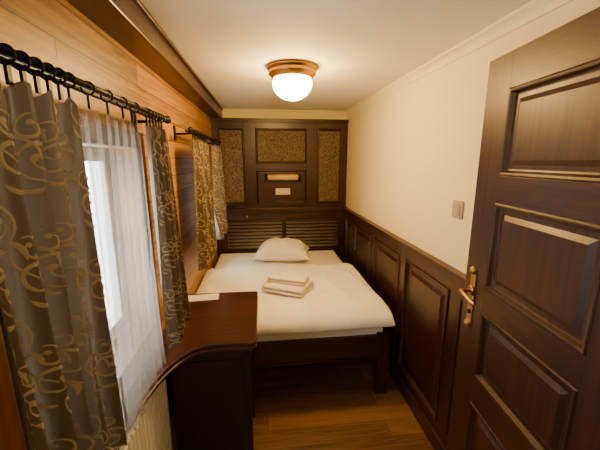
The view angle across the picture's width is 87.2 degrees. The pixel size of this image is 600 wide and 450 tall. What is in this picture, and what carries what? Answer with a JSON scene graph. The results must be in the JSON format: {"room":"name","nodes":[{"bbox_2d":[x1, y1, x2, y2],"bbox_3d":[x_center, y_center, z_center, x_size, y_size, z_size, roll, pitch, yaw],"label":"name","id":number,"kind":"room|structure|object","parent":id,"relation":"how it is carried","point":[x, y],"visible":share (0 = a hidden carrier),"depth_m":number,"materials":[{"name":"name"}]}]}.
{"room":"train carriage","nodes":[
{"label":"train carriage","id":0,"kind":"room"},
{"bbox_2d":[0,0,217,449],"bbox_3d":[-0.813,0.278,1.424,0.200,2.220,4.650,-1,12,-7],"label":"wall","id":1,"kind":"structure","parent":0,"point":[55,32],"depth_m":1.40,"materials":[{"name":"brown wood"}]},
{"bbox_2d":[0,324,26,449],"bbox_3d":[-0.515,0.521,0.493,0.165,2.120,0.110,-1,12,-7],"label":"trim","id":2,"kind":"structure","parent":1,"relation":"attached to","point":[11,431],"depth_m":0.49,"materials":[{"name":"brown wood"}]},
{"bbox_2d":[0,43,170,131],"bbox_3d":[-0.600,-0.361,0.922,0.138,0.090,1.168,-1,12,-7],"label":"curtain rod","id":3,"kind":"object","parent":1,"relation":"attached to","point":[6,50],"visible":0.99,"depth_m":0.68,"materials":[{"name":"black metal"}]},
{"bbox_2d":[0,81,127,449],"bbox_3d":[-0.505,0.190,0.665,0.094,0.915,0.320,-1,12,-7],"label":"curtain","id":4,"kind":"object","parent":3,"relation":"hanging from","point":[54,323],"visible":0.98,"depth_m":0.62,"materials":[{"name":"brown fabric"}]},
{"bbox_2d":[145,123,190,351],"bbox_3d":[-0.596,0.068,1.431,0.081,0.985,0.292,-1,12,-7],"label":"curtain","id":5,"kind":"object","parent":3,"relation":"hanging from","point":[176,306],"visible":1,"depth_m":1.38,"materials":[{"name":"brown fabric"}]},
{"bbox_2d":[83,146,127,340],"bbox_3d":[-0.784,0.158,1.018,0.109,0.820,0.900,-1,12,-7],"label":"window","id":6,"kind":"structure","parent":1,"relation":"in","point":[98,158],"depth_m":1.40,"materials":[{"name":"white glass"}]},
{"bbox_2d":[79,119,160,322],"bbox_3d":[-0.768,-0.043,1.903,0.014,0.925,2.840,-1,12,-7],"label":"trim","id":7,"kind":"structure","parent":1,"relation":"attached to","point":[94,133],"depth_m":1.41,"materials":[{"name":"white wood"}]},
{"bbox_2d":[112,320,157,385],"bbox_3d":[-0.715,0.575,1.112,0.136,0.035,0.898,-1,12,-7],"label":"window sill","id":8,"kind":"structure","parent":1,"relation":"attached to","point":[128,345],"depth_m":1.35,"materials":[{"name":"white wood"}]},
{"bbox_2d":[67,0,222,117],"bbox_3d":[-0.644,-0.764,1.230,0.140,0.100,4.650,-1,12,-7],"label":"trim","id":9,"kind":"structure","parent":1,"relation":"attached to","point":[128,22],"depth_m":1.30,"materials":[{"name":"brown wood"}]},
{"bbox_2d":[119,379,172,449],"bbox_3d":[-0.635,1.104,1.179,0.048,0.700,0.890,-1,12,-7],"label":"radiator","id":10,"kind":"object","parent":1,"relation":"attached to","point":[150,430],"visible":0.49,"depth_m":1.39,"materials":[{"name":"beige metal"}]},
{"bbox_2d":[173,126,220,145],"bbox_3d":[-0.800,-0.704,2.586,0.138,0.090,1.428,-1,12,-7],"label":"curtain rod","id":11,"kind":"object","parent":1,"relation":"attached to","point":[190,130],"visible":0.99,"depth_m":2.09,"materials":[{"name":"black metal"}]},
{"bbox_2d":[192,138,216,270],"bbox_3d":[-0.707,-0.169,2.333,0.095,0.885,0.565,-1,12,-7],"label":"curtain","id":12,"kind":"object","parent":11,"relation":"hanging from","point":[203,194],"visible":1,"depth_m":2.16,"materials":[{"name":"brown fabric"}]},
{"bbox_2d":[211,144,227,239],"bbox_3d":[-0.778,-0.332,3.073,0.101,0.865,0.560,-1,12,-7],"label":"curtain","id":13,"kind":"object","parent":11,"relation":"hanging from","point":[219,203],"visible":0.99,"depth_m":2.89,"materials":[{"name":"brown fabric"}]},
{"bbox_2d":[222,114,347,119],"bbox_3d":[-0.347,-0.217,3.821,1.800,2.220,0.100,-1,12,-7],"label":"wall","id":14,"kind":"structure","parent":0,"point":[223,115],"depth_m":3.58,"materials":[{"name":"beige paint"}]},
{"bbox_2d":[222,109,346,115],"bbox_3d":[-0.157,-1.269,3.552,1.415,0.050,0.044,-1,12,-7],"label":"trim","id":15,"kind":"structure","parent":14,"relation":"attached to","point":[225,111],"depth_m":3.55,"materials":[{"name":"paint"}]},
{"bbox_2d":[175,359,433,449],"bbox_3d":[-0.018,1.395,1.751,1.900,0.100,4.850,-1,12,-7],"label":"floor","id":16,"kind":"structure","parent":0,"point":[330,405],"depth_m":2.14,"materials":[{"name":"brown wood"}]},
{"bbox_2d":[111,291,257,449],"bbox_3d":[-0.449,1.005,1.485,0.499,0.772,1.590,-1,12,-7],"label":"desk","id":17,"kind":"object","parent":16,"relation":"on","point":[209,377],"visible":0.94,"depth_m":1.65,"materials":[{"name":"brown wood"}]},
{"bbox_2d":[188,293,218,301],"bbox_3d":[-0.653,0.482,2.093,0.220,0.005,0.095,-2,12,-11],"label":"brochure","id":18,"kind":"object","parent":17,"relation":"on","point":[204,297],"visible":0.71,"depth_m":2.09,"materials":[{"name":"paper"}]},
{"bbox_2d":[210,118,348,260],"bbox_3d":[-0.209,-0.149,3.735,1.548,2.122,0.105,-1,12,-7],"label":"panelling","id":19,"kind":"object","parent":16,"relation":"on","point":[313,214],"visible":0.79,"depth_m":3.69,"materials":[{"name":"brown wood"}]},
{"bbox_2d":[261,172,303,181],"bbox_3d":[-0.197,-0.551,3.633,0.500,0.110,0.103,-1,12,-7],"label":"reading lamp","id":20,"kind":"object","parent":19,"relation":"attached to","point":[265,176],"visible":1,"depth_m":3.62,"materials":[{"name":"beige plastic"}]},
{"bbox_2d":[276,188,289,194],"bbox_3d":[-0.202,-0.395,3.708,0.170,0.075,0.019,-1,12,-7],"label":"wall socket","id":21,"kind":"object","parent":19,"relation":"attached to","point":[279,191],"visible":1,"depth_m":3.70,"materials":[{"name":"beige plastic"}]},
{"bbox_2d":[214,250,389,393],"bbox_3d":[-0.164,0.782,3.017,1.400,0.588,1.757,-1,12,-7],"label":"bed","id":22,"kind":"object","parent":16,"relation":"on","point":[272,350],"visible":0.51,"depth_m":2.21,"materials":[{"name":"brown wood"}]},
{"bbox_2d":[252,237,308,260],"bbox_3d":[-0.194,0.261,3.494,0.605,0.236,0.436,0,12,1],"label":"pillow","id":23,"kind":"object","parent":22,"relation":"on","point":[273,249],"visible":1,"depth_m":3.33,"materials":[{"name":"white fabric"}]},
{"bbox_2d":[196,263,394,334],"bbox_3d":[-0.120,0.537,2.579,1.433,0.128,1.100,-1,12,-7],"label":"duvet","id":24,"kind":"object","parent":22,"relation":"on","point":[340,298],"visible":0.76,"depth_m":2.30,"materials":[{"name":"white fabric"}]},
{"bbox_2d":[261,272,313,296],"bbox_3d":[-0.093,0.448,2.456,0.340,0.104,0.264,5,13,23],"label":"folded towel","id":25,"kind":"object","parent":24,"relation":"on","point":[290,284],"visible":1,"depth_m":2.39,"materials":[{"name":"white fabric"}]},
{"bbox_2d":[140,0,531,110],"bbox_3d":[-0.018,-0.877,1.282,1.900,0.100,4.850,-1,12,-7],"label":"ceiling","id":26,"kind":"structure","parent":0,"point":[358,48],"depth_m":1.47,"materials":[{"name":"paint"}]},
{"bbox_2d":[267,59,316,100],"bbox_3d":[-0.047,-0.862,1.924,0.304,0.190,0.304,-1,12,-7],"label":"ceiling lamp","id":27,"kind":"object","parent":26,"relation":"attached to","point":[291,78],"depth_m":1.83,"materials":[{"name":"white glass"}]},
{"bbox_2d":[346,0,599,416],"bbox_3d":[0.875,0.237,1.620,0.100,2.220,4.850,-1,12,-7],"label":"wall","id":28,"kind":"structure","parent":0,"point":[413,151],"depth_m":1.87,"materials":[{"name":"beige paint"}]},
{"bbox_2d":[343,208,465,449],"bbox_3d":[0.804,0.789,1.688,0.051,1.112,4.573,-1,12,-7],"label":"panelling","id":29,"kind":"structure","parent":28,"relation":"attached to","point":[416,362],"depth_m":2.06,"materials":[{"name":"brown wood"}]},
{"bbox_2d":[452,200,464,219],"bbox_3d":[0.810,-0.079,1.621,0.015,0.090,0.085,-1,12,-7],"label":"light switch","id":30,"kind":"object","parent":28,"relation":"attached to","point":[458,206],"visible":1,"depth_m":1.61,"materials":[{"name":"plastic"}]},
{"bbox_2d":[345,0,572,115],"bbox_3d":[0.804,-0.823,1.392,0.044,0.050,4.650,-1,12,-7],"label":"trim","id":31,"kind":"structure","parent":28,"relation":"attached to","point":[533,10],"depth_m":1.43,"materials":[{"name":"paint"}]},
{"bbox_2d":[446,7,599,449],"bbox_3d":[0.725,0.436,1.067,0.109,2.030,0.732,0,12,-1],"label":"door","id":32,"kind":"structure","parent":28,"relation":"in","point":[527,371],"depth_m":0.99,"materials":[{"name":"brown wood"}]}
]}

